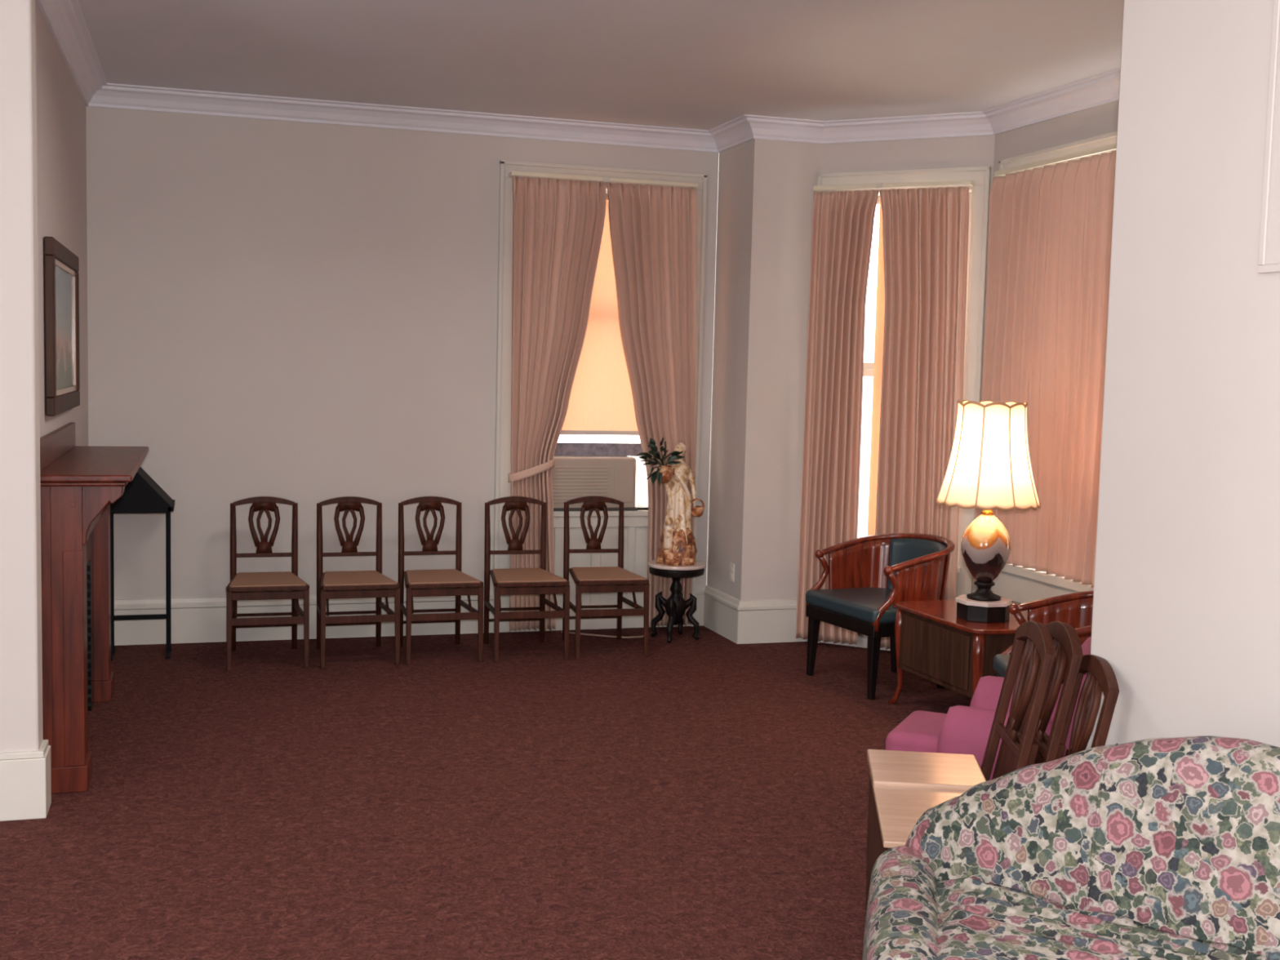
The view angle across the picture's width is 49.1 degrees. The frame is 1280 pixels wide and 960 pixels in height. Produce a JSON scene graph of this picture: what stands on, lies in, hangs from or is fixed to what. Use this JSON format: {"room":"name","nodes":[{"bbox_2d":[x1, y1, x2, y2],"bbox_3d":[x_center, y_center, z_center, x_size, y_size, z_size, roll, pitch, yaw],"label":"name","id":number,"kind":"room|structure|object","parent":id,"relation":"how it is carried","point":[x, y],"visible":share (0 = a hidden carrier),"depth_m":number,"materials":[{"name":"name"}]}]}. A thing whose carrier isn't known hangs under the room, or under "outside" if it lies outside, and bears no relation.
{"room":"funeral home parlor","nodes":[
{"label":"funeral home parlor","id":0,"kind":"room"},
{"bbox_2d":[0,0,43,752],"bbox_3d":[-3.796,-0.355,4.497,3.435,3.190,0.150,0,5,-17],"label":"wall","id":1,"kind":"structure","parent":0,"point":[21,729],"depth_m":4.93,"materials":[{"name":"paint"}]},
{"bbox_2d":[0,739,51,821],"bbox_3d":[-3.769,1.093,4.625,3.360,0.245,0.180,0,5,-17],"label":"baseboard","id":2,"kind":"structure","parent":1,"relation":"attached to","point":[25,780],"depth_m":5.02,"materials":[{"name":"paint"}]},
{"bbox_2d":[35,0,88,445],"bbox_3d":[-2.802,-0.499,6.557,0.200,3.190,3.199,0,5,-17],"label":"wall","id":3,"kind":"structure","parent":0,"point":[61,125],"depth_m":6.38,"materials":[{"name":"paint"}]},
{"bbox_2d":[44,236,79,416],"bbox_3d":[-2.597,-0.679,6.310,0.036,0.730,1.240,0,5,-17],"label":"framed picture","id":4,"kind":"object","parent":3,"relation":"attached to","point":[61,265],"visible":1,"depth_m":6.18,"materials":[{"name":"brown wood"}]},
{"bbox_2d":[55,266,73,390],"bbox_3d":[-2.605,-0.679,6.307,0.012,0.530,1.040,0,5,-17],"label":"painting","id":5,"kind":"object","parent":4,"relation":"attached to","point":[64,274],"depth_m":6.38},
{"bbox_2d":[85,106,719,599],"bbox_3d":[-1.363,-0.629,8.592,3.760,3.190,0.240,0,5,-17],"label":"wall","id":6,"kind":"structure","parent":0,"point":[303,313],"depth_m":8.25,"materials":[{"name":"paint"}]},
{"bbox_2d":[114,590,493,645],"bbox_3d":[-1.869,0.866,7.858,2.355,0.265,1.110,0,5,-17],"label":"baseboard","id":7,"kind":"structure","parent":6,"relation":"attached to","point":[193,620],"depth_m":8.28,"materials":[{"name":"paint"}]},
{"bbox_2d":[510,515,675,631],"bbox_3d":[-0.284,0.590,8.897,1.100,0.725,0.028,0,5,-17],"label":"trim","id":8,"kind":"structure","parent":6,"relation":"attached to","point":[635,527],"depth_m":8.91,"materials":[{"name":"paint"}]},
{"bbox_2d":[493,160,706,633],"bbox_3d":[-0.277,-0.502,8.895,1.329,2.902,0.240,0,5,-17],"label":"window","id":9,"kind":"structure","parent":6,"relation":"in","point":[504,348],"depth_m":8.65,"materials":[{"name":"paint"}]},
{"bbox_2d":[553,506,637,511],"bbox_3d":[-0.305,0.183,8.846,0.600,0.018,0.044,0,5,-17],"label":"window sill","id":10,"kind":"structure","parent":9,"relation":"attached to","point":[555,508],"depth_m":8.82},
{"bbox_2d":[560,192,639,435],"bbox_3d":[-0.269,-1.045,8.844,1.060,1.521,0.044,0,5,-17],"label":"window shade","id":11,"kind":"object","parent":9,"relation":"attached to","point":[601,402],"visible":0.22,"depth_m":8.87,"materials":[{"name":"fabric"}]},
{"bbox_2d":[551,442,648,511],"bbox_3d":[-0.319,-0.030,8.990,1.060,0.420,0.364,0,5,-17],"label":"air conditioner","id":12,"kind":"object","parent":9,"relation":"on","point":[580,469],"visible":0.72,"depth_m":8.86,"materials":[{"name":"white plastic"}]},
{"bbox_2d":[551,466,608,502],"bbox_3d":[-0.379,0.030,8.797,0.370,0.228,0.010,0,5,-17],"label":"grille","id":13,"kind":"object","parent":12,"relation":"attached to","point":[569,483],"depth_m":8.79,"materials":[{"name":"white plastic"}]},
{"bbox_2d":[508,170,697,188],"bbox_3d":[-0.219,-1.848,8.631,1.190,0.034,0.111,0,5,-17],"label":"curtain rod","id":14,"kind":"object","parent":9,"relation":"attached to","point":[604,179],"visible":1,"depth_m":8.56,"materials":[{"name":"metal"}]},
{"bbox_2d":[507,176,606,631],"bbox_3d":[-0.519,-0.446,8.608,0.593,2.765,0.144,0,5,-15],"label":"curtain","id":15,"kind":"object","parent":14,"relation":"hanging from","point":[558,224],"visible":0.84,"depth_m":8.56,"materials":[{"name":"fabric"}]},
{"bbox_2d":[606,182,697,626],"bbox_3d":[0.059,-0.448,8.797,0.637,2.765,0.152,0,5,-17],"label":"curtain","id":16,"kind":"object","parent":9,"relation":"attached to","point":[653,229],"visible":0.67,"depth_m":8.78,"materials":[{"name":"fabric"}]},
{"bbox_2d":[0,626,971,959],"bbox_3d":[-0.719,1.445,3.479,9.100,0.120,11.200,0,5,-17],"label":"floor","id":17,"kind":"structure","parent":0,"point":[707,797],"depth_m":5.32,"materials":[{"name":"carpet"}]},
{"bbox_2d":[40,422,148,793],"bbox_3d":[-2.362,0.459,6.101,0.363,1.338,1.750,0,5,-17],"label":"fireplace mantel","id":18,"kind":"object","parent":17,"relation":"on","point":[78,484],"visible":0.91,"depth_m":5.33,"materials":[{"name":"brown wood"}]},
{"bbox_2d":[40,445,148,486],"bbox_3d":[-2.349,-0.070,6.058,0.363,0.044,1.750,0,5,-17],"label":"shelf","id":19,"kind":"object","parent":18,"relation":"attached to","point":[73,465],"depth_m":5.62,"materials":[{"name":"brown wood"}]},
{"bbox_2d":[110,466,174,661],"bbox_3d":[-2.780,0.406,7.811,0.345,1.144,0.400,0,5,-17],"label":"stand","id":20,"kind":"object","parent":17,"relation":"on","point":[143,495],"visible":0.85,"depth_m":7.74,"materials":[{"name":"black metal"}]},
{"bbox_2d":[226,496,309,671],"bbox_3d":[-2.077,0.557,7.778,0.436,0.883,0.585,0,5,-17],"label":"chair","id":21,"kind":"object","parent":17,"relation":"on","point":[282,584],"visible":1,"depth_m":7.82,"materials":[{"name":"brown wood"}]},
{"bbox_2d":[316,496,400,668],"bbox_3d":[-1.609,0.559,7.898,0.436,0.883,0.585,0,5,-18],"label":"chair","id":22,"kind":"object","parent":17,"relation":"on","point":[350,584],"visible":1,"depth_m":7.98,"materials":[{"name":"brown wood"}]},
{"bbox_2d":[398,496,484,665],"bbox_3d":[-1.164,0.559,8.032,0.436,0.883,0.585,0,5,-18],"label":"dining chair","id":23,"kind":"object","parent":17,"relation":"on","point":[424,583],"visible":0.99,"depth_m":8.12,"materials":[{"name":"brown wood"}]},
{"bbox_2d":[483,496,569,662],"bbox_3d":[-0.679,0.561,8.157,0.436,0.883,0.585,0,5,-16],"label":"dining chair","id":24,"kind":"object","parent":17,"relation":"on","point":[517,581],"visible":1,"depth_m":8.29,"materials":[{"name":"brown wood"}]},
{"bbox_2d":[560,631,644,638],"bbox_3d":[-0.220,0.964,8.702,0.551,0.013,0.133,1,5,0],"label":"power cord","id":25,"kind":"object","parent":17,"relation":"on","point":[571,633],"visible":0.81,"depth_m":8.67,"materials":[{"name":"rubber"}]},
{"bbox_2d":[562,495,649,658],"bbox_3d":[-0.221,0.561,8.300,0.436,0.883,0.585,0,5,-14],"label":"dining chair","id":26,"kind":"object","parent":17,"relation":"on","point":[589,579],"visible":0.98,"depth_m":8.32,"materials":[{"name":"brown wood"}]},
{"bbox_2d":[647,560,706,643],"bbox_3d":[0.222,0.748,8.652,0.360,0.473,0.360,0,5,-17],"label":"pedestal table","id":27,"kind":"object","parent":17,"relation":"on","point":[675,606],"visible":0.92,"depth_m":8.61,"materials":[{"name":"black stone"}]},
{"bbox_2d":[656,442,704,565],"bbox_3d":[0.233,0.142,8.604,0.324,0.741,0.258,0,5,-21],"label":"statue","id":28,"kind":"object","parent":27,"relation":"on","point":[677,547],"visible":1,"depth_m":8.54,"materials":[{"name":"ceramic"}]},
{"bbox_2d":[635,437,684,485],"bbox_3d":[0.119,-0.114,8.463,0.302,0.295,0.158,0,5,-17],"label":"leafy sprig","id":29,"kind":"object","parent":28,"relation":"in","point":[653,451],"visible":1,"depth_m":8.46,"materials":[{"name":"green plant"}]},
{"bbox_2d":[690,497,704,516],"bbox_3d":[0.349,0.168,8.612,0.102,0.113,0.100,0,5,-21],"label":"basket","id":30,"kind":"object","parent":28,"relation":"on","point":[695,510],"depth_m":8.59,"materials":[{"name":"ceramic"}]},
{"bbox_2d":[805,533,955,699],"bbox_3d":[1.336,0.704,7.560,0.644,0.797,0.711,-1,5,-25],"label":"barrel chair","id":31,"kind":"object","parent":17,"relation":"on","point":[868,575],"visible":0.91,"depth_m":7.57,"materials":[{"name":"brown wood"}]},
{"bbox_2d":[805,587,897,623],"bbox_3d":[1.312,0.668,7.546,0.590,0.083,0.680,-1,5,-25],"label":"seat cushion","id":32,"kind":"object","parent":31,"relation":"on","point":[848,605],"depth_m":7.44,"materials":[{"name":"teal leather"}]},
{"bbox_2d":[865,749,986,911],"bbox_3d":[0.818,1.131,3.940,0.330,0.509,0.866,2,5,6],"label":"side table","id":33,"kind":"object","parent":17,"relation":"on","point":[904,785],"visible":0.29,"depth_m":4.04,"materials":[{"name":"brown wood"}]},
{"bbox_2d":[888,600,1027,704],"bbox_3d":[1.707,0.914,6.839,0.674,0.533,0.809,0,5,-19],"label":"end table","id":34,"kind":"object","parent":17,"relation":"on","point":[936,646],"visible":0.49,"depth_m":6.66,"materials":[{"name":"brown wood"}]},
{"bbox_2d":[935,400,1040,622],"bbox_3d":[1.645,0.144,6.625,0.474,1.034,0.474,4,5,27],"label":"table lamp","id":35,"kind":"object","parent":34,"relation":"on","point":[988,468],"visible":1,"depth_m":6.48,"materials":[{"name":"white fabric"}]},
{"bbox_2d":[885,635,1091,780],"bbox_3d":[1.276,0.922,4.916,0.755,0.787,0.694,4,5,25],"label":"armchair","id":36,"kind":"object","parent":17,"relation":"on","point":[963,730],"visible":0.17,"depth_m":4.72,"materials":[{"name":"fabric"}]},
{"bbox_2d":[885,710,946,752],"bbox_3d":[1.196,0.950,4.955,0.580,0.140,0.400,4,5,25],"label":"seat cushion","id":37,"kind":"object","parent":36,"relation":"on","point":[920,731],"depth_m":4.89,"materials":[{"name":"pink fabric"}]},
{"bbox_2d":[980,621,1055,781],"bbox_3d":[1.122,0.894,4.332,0.215,0.921,0.414,2,5,3],"label":"folded chair","id":38,"kind":"object","parent":17,"relation":"on","point":[1017,751],"visible":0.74,"depth_m":4.30,"materials":[{"name":"brown wood"}]},
{"bbox_2d":[992,591,1093,684],"bbox_3d":[1.837,0.864,5.750,0.644,0.797,0.711,2,5,3],"label":"barrel chair","id":39,"kind":"object","parent":17,"relation":"on","point":[1074,609],"visible":0.21,"depth_m":6.03,"materials":[{"name":"brown wood"}]},
{"bbox_2d":[992,653,1009,677],"bbox_3d":[1.811,0.827,5.749,0.590,0.083,0.680,2,5,3],"label":"seat cushion","id":40,"kind":"object","parent":39,"relation":"on","point":[1000,660],"depth_m":5.97,"materials":[{"name":"teal leather"}]},
{"bbox_2d":[1018,621,1083,764],"bbox_3d":[1.204,0.896,4.337,0.215,0.921,0.414,2,5,3],"label":"folded chair","id":41,"kind":"object","parent":17,"relation":"on","point":[1067,644],"visible":0.42,"depth_m":4.21,"materials":[{"name":"brown wood"}]},
{"bbox_2d":[862,735,1279,959],"bbox_3d":[0.941,1.017,2.734,1.409,0.936,0.895,5,6,40],"label":"floral sofa","id":42,"kind":"object","parent":17,"relation":"on","point":[1154,848],"visible":1,"depth_m":2.94,"materials":[{"name":"fabric"}]},
{"bbox_2d":[936,877,1272,959],"bbox_3d":[0.870,1.034,2.651,1.060,0.191,0.675,5,6,40],"label":"seat cushion","id":43,"kind":"object","parent":42,"relation":"on","point":[978,918],"depth_m":2.89,"materials":[{"name":"fabric"}]},
{"bbox_2d":[1060,653,1119,756],"bbox_3d":[1.242,0.943,4.110,0.202,0.866,0.393,2,5,3],"label":"folded chair","id":44,"kind":"object","parent":17,"relation":"on","point":[1100,677],"visible":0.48,"depth_m":4.04,"materials":[{"name":"brown wood"}]},
{"bbox_2d":[78,0,1124,129],"bbox_3d":[-0.638,-1.823,3.213,9.100,0.120,11.200,0,5,-17],"label":"ceiling","id":45,"kind":"structure","parent":0,"point":[700,64],"depth_m":6.64,"materials":[{"name":"paint"}]},
{"bbox_2d":[706,143,742,595],"bbox_3d":[0.623,-0.603,8.873,0.200,3.190,0.408,0,5,-17],"label":"wall","id":46,"kind":"structure","parent":0,"point":[730,164],"depth_m":8.84,"materials":[{"name":"paint"}]},
{"bbox_2d":[36,0,1120,152],"bbox_3d":[0.013,-1.930,6.161,4.940,0.115,4.980,0,5,-17],"label":"trim","id":47,"kind":"structure","parent":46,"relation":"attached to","point":[65,20],"depth_m":8.12,"materials":[{"name":"paint"}]},
{"bbox_2d":[694,585,806,644],"bbox_3d":[0.694,0.844,8.903,0.550,0.265,0.641,0,5,-17],"label":"baseboard","id":48,"kind":"structure","parent":46,"relation":"attached to","point":[774,620],"depth_m":8.63,"materials":[{"name":"paint"}]},
{"bbox_2d":[728,138,822,600],"bbox_3d":[0.867,-0.577,8.631,0.520,3.190,0.200,0,5,-17],"label":"wall","id":49,"kind":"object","parent":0,"point":[779,178],"visible":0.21,"depth_m":8.51,"materials":[{"name":"paint"}]},
{"bbox_2d":[729,562,734,582],"bbox_3d":[0.570,0.573,8.688,0.010,0.114,0.070,0,5,-17],"label":"wall outlet","id":50,"kind":"object","parent":49,"relation":"attached to","point":[731,565],"visible":1,"depth_m":8.67,"materials":[{"name":"plastic"}]},
{"bbox_2d":[820,134,995,650],"bbox_3d":[1.611,-0.541,8.423,1.120,3.190,0.200,4,5,27],"label":"wall","id":51,"kind":"structure","parent":0,"point":[975,150],"depth_m":8.23,"materials":[{"name":"paint"}]},
{"bbox_2d":[802,165,991,643],"bbox_3d":[1.550,-0.402,8.436,1.039,2.867,0.240,4,5,27],"label":"window","id":52,"kind":"structure","parent":51,"relation":"in","point":[979,193],"depth_m":8.11,"materials":[{"name":"paint"}]},
{"bbox_2d":[813,180,973,191],"bbox_3d":[1.480,-1.726,8.221,0.950,0.034,0.086,4,5,27],"label":"curtain rod","id":53,"kind":"object","parent":52,"relation":"attached to","point":[877,185],"visible":1,"depth_m":8.19,"materials":[{"name":"metal"}]},
{"bbox_2d":[795,189,879,644],"bbox_3d":[1.183,-0.364,8.428,0.427,2.715,0.104,4,5,25],"label":"curtain","id":54,"kind":"object","parent":53,"relation":"hanging from","point":[842,221],"visible":0.84,"depth_m":8.43,"materials":[{"name":"fabric"}]},
{"bbox_2d":[866,186,968,649],"bbox_3d":[1.614,-0.336,8.212,0.578,2.715,0.111,4,5,31],"label":"curtain","id":55,"kind":"object","parent":52,"relation":"attached to","point":[921,299],"visible":0.74,"depth_m":8.19,"materials":[{"name":"fabric"}]},
{"bbox_2d":[974,100,1119,591],"bbox_3d":[2.532,-0.380,6.719,0.200,3.190,3.000,0,5,-17],"label":"wall","id":56,"kind":"structure","parent":0,"point":[1100,120],"depth_m":7.42,"materials":[{"name":"paint"}]},
{"bbox_2d":[992,564,1093,603],"bbox_3d":[2.352,0.733,6.772,0.125,0.375,2.360,0,5,-17],"label":"trim","id":57,"kind":"structure","parent":56,"relation":"attached to","point":[1018,584],"depth_m":7.48,"materials":[{"name":"paint"}]},
{"bbox_2d":[998,130,1117,173],"bbox_3d":[2.501,-0.553,6.735,0.240,2.282,2.704,0,5,-17],"label":"window","id":58,"kind":"structure","parent":56,"relation":"in","point":[1110,138],"depth_m":7.34,"materials":[{"name":"paint"}]},
{"bbox_2d":[994,142,1116,176],"bbox_3d":[2.398,-1.603,6.610,0.071,0.034,2.600,0,5,-17],"label":"curtain rod","id":59,"kind":"object","parent":58,"relation":"attached to","point":[1113,146],"visible":0.3,"depth_m":7.26,"materials":[{"name":"metal"}]},
{"bbox_2d":[973,150,1115,587],"bbox_3d":[2.148,-0.574,7.289,0.124,2.126,1.254,0,5,-17],"label":"curtain","id":60,"kind":"object","parent":59,"relation":"hanging from","point":[1050,237],"visible":0.7,"depth_m":7.26,"materials":[{"name":"fabric"}]},
{"bbox_2d":[1085,0,1279,749],"bbox_3d":[2.218,0.039,1.485,0.120,3.190,5.500,0,5,-17],"label":"wall","id":61,"kind":"structure","parent":0,"point":[1186,609],"depth_m":3.72,"materials":[{"name":"paint"}]},
{"bbox_2d":[1257,0,1279,273],"bbox_3d":[1.673,-1.000,3.012,0.010,1.055,0.865,0,5,-17],"label":"trim","id":62,"kind":"structure","parent":61,"relation":"attached to","point":[1269,232],"depth_m":3.42,"materials":[{"name":"paint"}]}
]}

